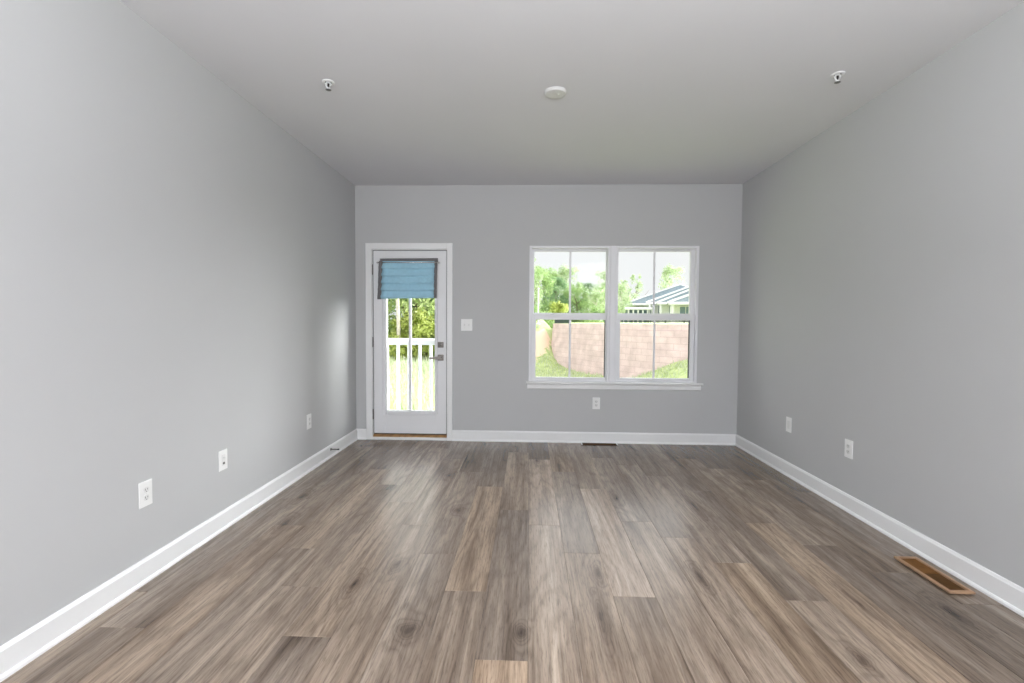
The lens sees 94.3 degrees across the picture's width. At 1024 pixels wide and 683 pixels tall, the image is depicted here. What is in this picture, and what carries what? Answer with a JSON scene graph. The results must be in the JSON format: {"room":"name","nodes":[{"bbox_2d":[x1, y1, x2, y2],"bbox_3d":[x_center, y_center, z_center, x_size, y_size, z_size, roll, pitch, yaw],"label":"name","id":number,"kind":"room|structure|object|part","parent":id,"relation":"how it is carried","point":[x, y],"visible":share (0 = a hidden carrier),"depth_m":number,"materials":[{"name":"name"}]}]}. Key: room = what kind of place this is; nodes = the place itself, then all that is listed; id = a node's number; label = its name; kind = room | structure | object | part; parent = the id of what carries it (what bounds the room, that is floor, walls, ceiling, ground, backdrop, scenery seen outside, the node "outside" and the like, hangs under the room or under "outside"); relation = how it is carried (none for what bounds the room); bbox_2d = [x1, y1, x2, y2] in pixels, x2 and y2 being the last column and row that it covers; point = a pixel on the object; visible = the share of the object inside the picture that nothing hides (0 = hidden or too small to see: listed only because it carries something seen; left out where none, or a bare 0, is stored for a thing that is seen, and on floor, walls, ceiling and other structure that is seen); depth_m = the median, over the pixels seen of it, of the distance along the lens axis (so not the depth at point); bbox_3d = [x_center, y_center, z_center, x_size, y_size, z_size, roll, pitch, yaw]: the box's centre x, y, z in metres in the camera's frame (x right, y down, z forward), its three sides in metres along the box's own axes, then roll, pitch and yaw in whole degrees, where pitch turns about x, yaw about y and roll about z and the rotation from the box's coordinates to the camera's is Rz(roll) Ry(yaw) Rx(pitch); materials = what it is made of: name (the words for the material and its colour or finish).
{"room":"empty living room","nodes":[
{"label":"empty living room","id":0,"kind":"room"},
{"bbox_2d":[0,0,355,645],"bbox_3d":[-1.931,-0.203,0.651,0.150,2.990,9.000,0,2,2],"label":"wall","id":1,"kind":"structure","parent":0,"point":[178,285],"depth_m":2.29,"materials":[{"name":"grey paint"}]},
{"bbox_2d":[138,479,152,508],"bbox_3d":[-1.798,0.747,2.333,0.009,0.126,0.080,0,2,2],"label":"power outlet","id":2,"kind":"object","parent":1,"relation":"attached to","point":[144,488],"visible":1,"depth_m":2.33,"materials":[{"name":"white plastic"}]},
{"bbox_2d":[0,429,357,682],"bbox_3d":[-1.853,1.184,0.702,0.024,0.115,9.000,0,2,2],"label":"baseboard","id":3,"kind":"structure","parent":1,"relation":"attached to","point":[19,651],"depth_m":2.26,"materials":[{"name":"white paint"}]},
{"bbox_2d":[218,448,227,471],"bbox_3d":[-1.772,0.729,2.923,0.018,0.124,0.080,0,2,2],"label":"outlet","id":4,"kind":"object","parent":1,"relation":"attached to","point":[222,455],"visible":1,"depth_m":2.91,"materials":[{"name":"white plastic"}]},
{"bbox_2d":[307,413,310,429],"bbox_3d":[-1.735,0.684,4.065,0.009,0.126,0.080,0,2,2],"label":"power outlet","id":5,"kind":"object","parent":1,"relation":"attached to","point":[308,415],"visible":1,"depth_m":4.05,"materials":[{"name":"white plastic"}]},
{"bbox_2d":[1,439,1023,682],"bbox_3d":[0.175,1.335,0.584,4.288,0.150,9.100,0,2,2],"label":"floor","id":6,"kind":"structure","parent":0,"point":[388,561],"depth_m":2.30,"materials":[{"name":"plastic"}]},
{"bbox_2d":[581,443,617,445],"bbox_3d":[0.924,1.087,5.029,0.386,0.006,0.084,0,2,2],"label":"floor vent","id":7,"kind":"object","parent":6,"relation":"in","point":[598,444],"visible":1,"depth_m":5.02,"materials":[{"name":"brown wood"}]},
{"bbox_3d":[0.924,1.088,5.029,0.384,0.005,0.084,0,2,2],"label":"frame","id":8,"kind":"part","parent":7,"relation":"part of","materials":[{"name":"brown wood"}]},
{"bbox_2d":[894,556,975,593],"bbox_3d":[2.148,1.191,2.432,0.120,0.016,0.348,0,2,2],"label":"floor vent","id":9,"kind":"object","parent":6,"relation":"in","point":[924,569],"visible":1,"depth_m":2.41,"materials":[{"name":"beige wood"}]},
{"bbox_2d":[355,184,742,433],"bbox_3d":[0.351,-0.039,5.161,4.388,3.640,0.160,0,2,2],"label":"wall","id":10,"kind":"structure","parent":0,"point":[491,229],"depth_m":5.06,"materials":[{"name":"grey paint"}]},
{"bbox_2d":[365,243,452,440],"bbox_3d":[-1.107,0.006,5.207,0.942,2.128,0.177,0,2,2],"label":"door frame","id":11,"kind":"structure","parent":10,"relation":"attached to","point":[369,247],"depth_m":5.12,"materials":[{"name":"white paint"}]},
{"bbox_2d":[372,250,446,434],"bbox_3d":[-1.109,0.015,5.148,0.816,1.998,0.119,0,2,3],"label":"door","id":12,"kind":"structure","parent":10,"relation":"in","point":[434,422],"depth_m":5.16,"materials":[{"name":"paint"}]},
{"bbox_2d":[376,258,439,298],"bbox_3d":[-1.109,-0.673,5.090,0.685,0.442,0.045,0,2,2],"label":"roman shade","id":13,"kind":"object","parent":12,"relation":"attached to","point":[397,277],"visible":1,"depth_m":5.08,"materials":[{"name":"blue fabric"}]},
{"bbox_3d":[-1.108,-0.843,5.085,0.685,0.018,0.042,0,2,2],"label":"rod","id":14,"kind":"part","parent":13,"relation":"part of","materials":[{"name":"metal"}]},
{"bbox_3d":[-1.104,-0.053,5.165,0.602,1.704,0.068,0,2,2],"label":"glass frame","id":15,"kind":"part","parent":12,"relation":"part of","materials":[{"name":"clear glass"}]},
{"bbox_2d":[373,433,446,437],"bbox_3d":[-1.110,1.041,5.254,0.810,0.056,0.164,0,2,2],"label":"threshold","id":16,"kind":"object","parent":10,"relation":"attached to","point":[374,435],"visible":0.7,"depth_m":5.18,"materials":[{"name":"brown wood"}]},
{"bbox_2d":[461,319,471,330],"bbox_3d":[-0.487,-0.178,5.097,0.122,0.127,0.019,0,2,2],"label":"light switch","id":17,"kind":"object","parent":10,"relation":"attached to","point":[466,324],"visible":1,"depth_m":5.10,"materials":[{"name":"white plastic"}]},
{"bbox_2d":[357,429,735,444],"bbox_3d":[0.341,1.026,5.111,4.088,0.115,0.024,0,2,2],"label":"baseboard","id":18,"kind":"structure","parent":10,"relation":"attached to","point":[457,435],"depth_m":5.09,"materials":[{"name":"white paint"}]},
{"bbox_2d":[529,246,615,381],"bbox_3d":[0.641,-0.293,5.118,0.914,1.446,0.135,0,2,2],"label":"window","id":19,"kind":"structure","parent":10,"relation":"in","point":[533,317],"depth_m":5.08,"materials":[{"name":"white plastic"}]},
{"bbox_3d":[0.615,-0.631,5.128,0.800,0.724,0.034,0,2,2],"label":"sash","id":20,"kind":"part","parent":19,"relation":"part of","materials":[{"name":"glass"}]},
{"bbox_3d":[0.609,0.062,5.106,0.800,0.702,0.043,0,2,2],"label":"sash","id":21,"kind":"part","parent":19,"relation":"part of","materials":[{"name":"clear glass"}]},
{"bbox_2d":[592,397,599,408],"bbox_3d":[0.901,0.662,5.084,0.080,0.126,0.009,0,2,2],"label":"power outlet","id":22,"kind":"object","parent":10,"relation":"attached to","point":[595,401],"visible":1,"depth_m":5.08,"materials":[{"name":"white plastic"}]},
{"bbox_2d":[527,246,700,390],"bbox_3d":[1.088,-0.251,5.101,1.838,1.522,0.141,0,2,2],"label":"window","id":23,"kind":"structure","parent":10,"relation":"in","point":[692,316],"depth_m":5.05,"materials":[{"name":"white plastic"}]},
{"bbox_3d":[1.534,-0.623,5.094,0.810,0.724,0.034,0,2,2],"label":"sash","id":24,"kind":"part","parent":23,"relation":"part of","materials":[{"name":"glass"}]},
{"bbox_3d":[1.528,0.069,5.073,0.810,0.702,0.043,0,2,2],"label":"sash","id":25,"kind":"part","parent":23,"relation":"part of","materials":[{"name":"clear glass"}]},
{"bbox_2d":[526,381,702,385],"bbox_3d":[1.081,0.445,5.049,1.862,0.020,0.052,0,2,2],"label":"window sill","id":26,"kind":"structure","parent":10,"relation":"attached to","point":[527,382],"depth_m":5.03,"materials":[{"name":"white paint"}]},
{"bbox_3d":[-1.107,1.177,5.487,1.270,0.165,0.286,0,2,2],"label":"deck","id":27,"kind":"object","parent":10,"relation":"attached to","visible":0},
{"bbox_2d":[388,338,434,409],"bbox_3d":[-1.101,0.508,5.511,1.320,1.170,0.110,0,2,2],"label":"balcony railing","id":28,"kind":"object","parent":27,"relation":"on","point":[391,341],"visible":0.16,"depth_m":5.49,"materials":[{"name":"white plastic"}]},
{"bbox_3d":[-1.097,0.001,5.491,1.200,0.075,0.090,0,2,2],"label":"rail","id":29,"kind":"part","parent":28,"relation":"part of","materials":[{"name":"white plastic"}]},
{"bbox_2d":[120,0,1023,185],"bbox_3d":[0.196,-1.580,0.525,4.388,0.200,9.310,0,2,2],"label":"ceiling","id":30,"kind":"structure","parent":0,"point":[424,92],"depth_m":2.77,"materials":[{"name":"paint"}]},
{"bbox_2d":[322,79,334,90],"bbox_3d":[-1.119,-1.557,2.894,0.074,0.048,0.074,0,2,-6],"label":"sprinkler head","id":31,"kind":"object","parent":30,"relation":"attached to","point":[326,82],"visible":1,"depth_m":2.89},
{"bbox_2d":[544,86,566,98],"bbox_3d":[0.273,-1.567,3.002,0.143,0.018,0.143,0,2,2],"label":"smoke detector","id":32,"kind":"object","parent":30,"relation":"attached to","point":[556,92],"visible":1,"depth_m":2.98,"materials":[{"name":"white plastic"}]},
{"bbox_2d":[830,71,844,83],"bbox_3d":[1.896,-1.532,2.766,0.074,0.048,0.074,1,2,10],"label":"sprinkler head","id":33,"kind":"object","parent":30,"relation":"attached to","point":[837,74],"visible":1,"depth_m":2.76},
{"bbox_2d":[563,322,687,323],"bbox_3d":[41.076,-1.975,56.725,75.208,0.110,93.751,0,2,2],"label":"lawn","id":34,"kind":"structure","parent":0,"point":[571,322],"depth_m":21.15,"materials":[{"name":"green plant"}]},
{"bbox_2d":[547,301,568,322],"bbox_3d":[2.977,-1.611,31.289,1.768,2.164,1.590,1,2,7],"label":"leafy shrub","id":35,"kind":"object","parent":34,"relation":"on","point":[558,307],"visible":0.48,"depth_m":30.91,"materials":[{"name":"yellow plant"}]},
{"bbox_2d":[563,281,592,321],"bbox_3d":[5.700,-3.043,40.232,3.006,4.025,2.851,2,3,37],"label":"leafy tree","id":36,"kind":"object","parent":34,"relation":"on","point":[577,291],"visible":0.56,"depth_m":40.03,"materials":[{"name":"green plant"}]},
{"bbox_2d":[574,282,598,321],"bbox_3d":[7.222,-3.506,45.681,2.789,4.421,3.145,0,2,-14],"label":"leafy tree","id":37,"kind":"object","parent":34,"relation":"on","point":[589,285],"visible":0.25,"depth_m":45.34,"materials":[{"name":"green plant"}]},
{"bbox_2d":[582,289,604,321],"bbox_3d":[6.687,-2.355,37.828,2.308,4.002,1.707,0,2,-16],"label":"leafy tree","id":38,"kind":"object","parent":34,"relation":"on","point":[596,293],"visible":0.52,"depth_m":37.74,"materials":[{"name":"green plant"}]},
{"bbox_2d":[584,306,604,322],"bbox_3d":[4.984,-1.392,28.361,1.621,1.561,1.749,1,2,16],"label":"leafy shrub","id":39,"kind":"object","parent":34,"relation":"on","point":[593,310],"visible":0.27,"depth_m":28.11,"materials":[{"name":"green plant"}]},
{"bbox_2d":[590,281,620,312],"bbox_3d":[7.912,-3.258,41.905,2.953,4.169,3.113,-1,3,-28],"label":"leafy tree","id":40,"kind":"object","parent":34,"relation":"on","point":[601,286],"visible":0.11,"depth_m":41.44,"materials":[{"name":"green plant"}]},
{"bbox_2d":[590,269,620,304],"bbox_3d":[9.184,-4.249,46.650,2.527,5.924,3.416,2,3,36],"label":"leafy tree","id":41,"kind":"object","parent":34,"relation":"on","point":[602,276],"visible":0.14,"depth_m":46.42,"materials":[{"name":"green plant"}]},
{"bbox_2d":[618,289,631,306],"bbox_3d":[14.283,-4.527,61.985,2.940,5.283,2.571,2,3,29],"label":"leafy tree","id":42,"kind":"object","parent":34,"relation":"on","point":[621,290],"visible":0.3,"depth_m":61.67,"materials":[{"name":"green plant"}]},
{"bbox_2d":[618,282,634,322],"bbox_3d":[11.556,-3.956,50.609,2.862,4.963,2.117,-1,2,-22],"label":"leafy tree","id":43,"kind":"object","parent":34,"relation":"on","point":[621,286],"visible":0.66,"depth_m":50.56,"materials":[{"name":"green plant"}]},
{"bbox_2d":[621,307,652,322],"bbox_3d":[14.457,-2.972,57.182,5.000,2.320,2.100,1,2,10],"label":"porch","id":44,"kind":"object","parent":34,"relation":"on","point":[633,309],"visible":0.23,"depth_m":57.66,"materials":[{"name":"white"}]},
{"bbox_2d":[628,274,646,298],"bbox_3d":[18.218,-6.081,70.316,2.784,7.946,3.130,-2,3,-43],"label":"leafy tree","id":45,"kind":"object","parent":34,"relation":"on","point":[637,287],"visible":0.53,"depth_m":70.14,"materials":[{"name":"green plant"}]},
{"bbox_2d":[620,313,688,322],"bbox_3d":[12.177,-1.926,40.037,0.123,0.840,9.873,-1,3,-29],"label":"metal fence","id":46,"kind":"object","parent":34,"relation":"on","point":[632,321],"visible":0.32,"depth_m":40.56,"materials":[{"name":"white metal"}]},
{"bbox_2d":[626,283,687,306],"bbox_3d":[22.654,-5.013,64.431,14.500,5.540,4.950,1,2,15],"label":"roof","id":47,"kind":"object","parent":34,"relation":"on","point":[641,301],"visible":0.09,"depth_m":63.88,"materials":[{"name":"white"}]},
{"bbox_2d":[646,286,688,322],"bbox_3d":[23.276,-4.626,57.827,13.500,5.490,4.950,1,2,15],"label":"villa","id":48,"kind":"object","parent":34,"relation":"on","point":[650,302],"visible":0.06,"depth_m":57.69,"materials":[{"name":"white"}]},
{"bbox_2d":[658,263,684,289],"bbox_3d":[25.451,-7.315,75.451,4.371,10.246,5.908,0,2,-1],"label":"leafy tree","id":49,"kind":"object","parent":34,"relation":"on","point":[667,271],"visible":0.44,"depth_m":75.23,"materials":[{"name":"green plant"}]},
{"bbox_2d":[656,289,688,322],"bbox_3d":[22.159,-4.089,51.592,12.500,5.490,4.950,1,2,15],"label":"villa","id":50,"kind":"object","parent":34,"relation":"on","point":[664,307],"visible":0.06,"depth_m":51.54,"materials":[{"name":"white"}]},
{"bbox_2d":[737,1,1023,587],"bbox_3d":[2.305,-0.170,0.498,0.150,2.990,9.000,0,2,2],"label":"wall","id":51,"kind":"structure","parent":0,"point":[882,275],"depth_m":2.76,"materials":[{"name":"grey paint"}]},
{"bbox_2d":[786,417,791,432],"bbox_3d":[2.346,0.706,4.028,0.008,0.126,0.082,0,2,2],"label":"outlet","id":52,"kind":"object","parent":51,"relation":"attached to","point":[788,420],"visible":1,"depth_m":4.02,"materials":[{"name":"white plastic"}]},
{"bbox_2d":[844,439,852,458],"bbox_3d":[2.318,0.740,3.273,0.009,0.126,0.080,0,2,2],"label":"power outlet","id":53,"kind":"object","parent":51,"relation":"attached to","point":[848,452],"visible":1,"depth_m":3.27,"materials":[{"name":"white plastic"}]},
{"bbox_2d":[735,434,1023,616],"bbox_3d":[2.209,1.216,0.556,0.024,0.115,9.000,0,2,2],"label":"baseboard","id":54,"kind":"structure","parent":51,"relation":"attached to","point":[1007,593],"depth_m":2.73,"materials":[{"name":"white paint"}]},
{"label":"outside","id":55,"kind":"structure","parent":0,"visible":0},
{"bbox_2d":[389,320,687,409],"bbox_3d":[1.138,-0.273,28.156,56.000,2.341,45.840,0,2,2],"label":"ground","id":56,"kind":"structure","parent":55,"point":[544,331],"depth_m":18.80,"materials":[{"name":"green plant"}]},
{"bbox_2d":[396,298,400,337],"bbox_3d":[-5.140,-2.350,22.940,0.942,7.304,0.209,0,2,-17],"label":"bare trunk","id":57,"kind":"object","parent":56,"relation":"on","point":[397,300],"visible":0.16,"depth_m":22.81,"materials":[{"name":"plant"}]},
{"bbox_2d":[389,315,425,360],"bbox_3d":[-5.320,0.088,23.456,2.052,2.793,2.281,1,2,11],"label":"leafy shrub","id":58,"kind":"object","parent":56,"relation":"on","point":[403,349],"visible":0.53,"depth_m":22.95,"materials":[{"name":"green plant"}]},
{"bbox_2d":[388,298,433,351],"bbox_3d":[-6.524,-3.163,29.133,6.552,9.211,5.810,-2,3,-41],"label":"leafy tree","id":59,"kind":"object","parent":56,"relation":"on","point":[416,298],"visible":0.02,"depth_m":29.23,"materials":[{"name":"green plant"}]},
{"bbox_2d":[388,298,434,359],"bbox_3d":[-4.686,-2.423,25.683,5.943,8.167,5.544,-1,3,-35],"label":"leafy tree","id":60,"kind":"object","parent":56,"relation":"on","point":[402,301],"visible":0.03,"depth_m":24.20,"materials":[{"name":"green plant"}]},
{"bbox_2d":[389,355,434,409],"bbox_3d":[-5.985,0.771,15.923,9.881,1.158,15.044,0,2,2],"label":"meadow grass","id":61,"kind":"structure","parent":56,"relation":"on","point":[425,364],"depth_m":14.39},
{"bbox_2d":[395,306,434,360],"bbox_3d":[-4.504,-0.083,23.676,2.708,3.316,2.436,2,3,36],"label":"leafy shrub","id":62,"kind":"object","parent":56,"relation":"on","point":[425,327],"visible":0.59,"depth_m":23.12,"materials":[{"name":"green plant"}]},
{"bbox_2d":[536,288,539,327],"bbox_3d":[1.316,-1.633,23.911,0.220,2.170,0.214,0,2,2],"label":"utility pole","id":63,"kind":"object","parent":56,"relation":"on","point":[537,323],"visible":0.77,"depth_m":23.88,"materials":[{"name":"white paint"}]},
{"bbox_2d":[534,257,542,307],"bbox_3d":[1.274,-3.575,35.898,2.438,6.212,2.178,0,2,-10],"label":"leafy tree","id":64,"kind":"object","parent":56,"relation":"on","point":[535,269],"visible":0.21,"depth_m":35.70,"materials":[{"name":"green plant"}]},
{"bbox_2d":[534,308,553,328],"bbox_3d":[1.689,-1.091,28.596,2.216,1.977,2.053,0,2,-5],"label":"leafy shrub","id":65,"kind":"object","parent":56,"relation":"on","point":[550,323],"visible":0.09,"depth_m":28.27,"materials":[{"name":"green plant"}]},
{"bbox_2d":[534,267,556,312],"bbox_3d":[1.663,-3.430,39.184,3.971,5.607,4.187,-1,3,-27],"label":"leafy tree","id":66,"kind":"object","parent":56,"relation":"on","point":[548,281],"visible":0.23,"depth_m":38.52,"materials":[{"name":"green plant"}]},
{"bbox_2d":[535,264,560,311],"bbox_3d":[2.884,-4.369,46.863,4.938,6.613,4.684,1,2,11],"label":"leafy tree","id":67,"kind":"object","parent":56,"relation":"on","point":[555,275],"visible":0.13,"depth_m":45.91,"materials":[{"name":"green plant"}]},
{"bbox_2d":[541,277,572,307],"bbox_3d":[3.805,-3.377,41.941,3.067,4.864,3.459,-1,3,-40],"label":"leafy tree","id":68,"kind":"object","parent":56,"relation":"on","point":[560,282],"visible":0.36,"depth_m":41.52,"materials":[{"name":"green plant"}]},
{"bbox_2d":[556,265,581,308],"bbox_3d":[5.364,-4.356,45.778,2.732,6.404,3.698,1,2,11],"label":"leafy tree","id":69,"kind":"object","parent":56,"relation":"on","point":[562,272],"visible":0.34,"depth_m":45.49,"materials":[{"name":"green plant"}]},
{"bbox_2d":[535,353,687,377],"bbox_3d":[2.900,0.769,16.381,6.036,1.241,7.737,0,2,2],"label":"grass","id":70,"kind":"structure","parent":56,"relation":"on","point":[678,362],"depth_m":16.69,"materials":[{"name":"green plant"}]},
{"bbox_2d":[551,323,687,377],"bbox_3d":[7.780,0.308,21.840,12.587,2.200,32.329,-1,3,-27],"label":"wall","id":71,"kind":"structure","parent":56,"relation":"on","point":[587,340],"depth_m":15.91,"materials":[{"name":"brick"}]},
{"bbox_2d":[554,320,568,322],"bbox_3d":[2.347,-1.048,22.093,0.780,0.400,0.560,0,2,2],"label":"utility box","id":72,"kind":"object","parent":71,"relation":"on","point":[555,321],"visible":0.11,"depth_m":21.85,"materials":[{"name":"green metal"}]},
{"bbox_2d":[667,294,688,322],"bbox_3d":[20.501,-3.340,45.452,10.900,4.990,4.950,1,2,15],"label":"villa","id":73,"kind":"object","parent":56,"relation":"on","point":[680,305],"visible":0.12,"depth_m":45.36,"materials":[{"name":"white"}]},
{"bbox_3d":[16.607,-2.719,45.453,1.040,1.200,0.040,1,2,15],"label":"pane","id":74,"kind":"part","parent":73,"relation":"part of","materials":[{"name":"glass"}]}
]}

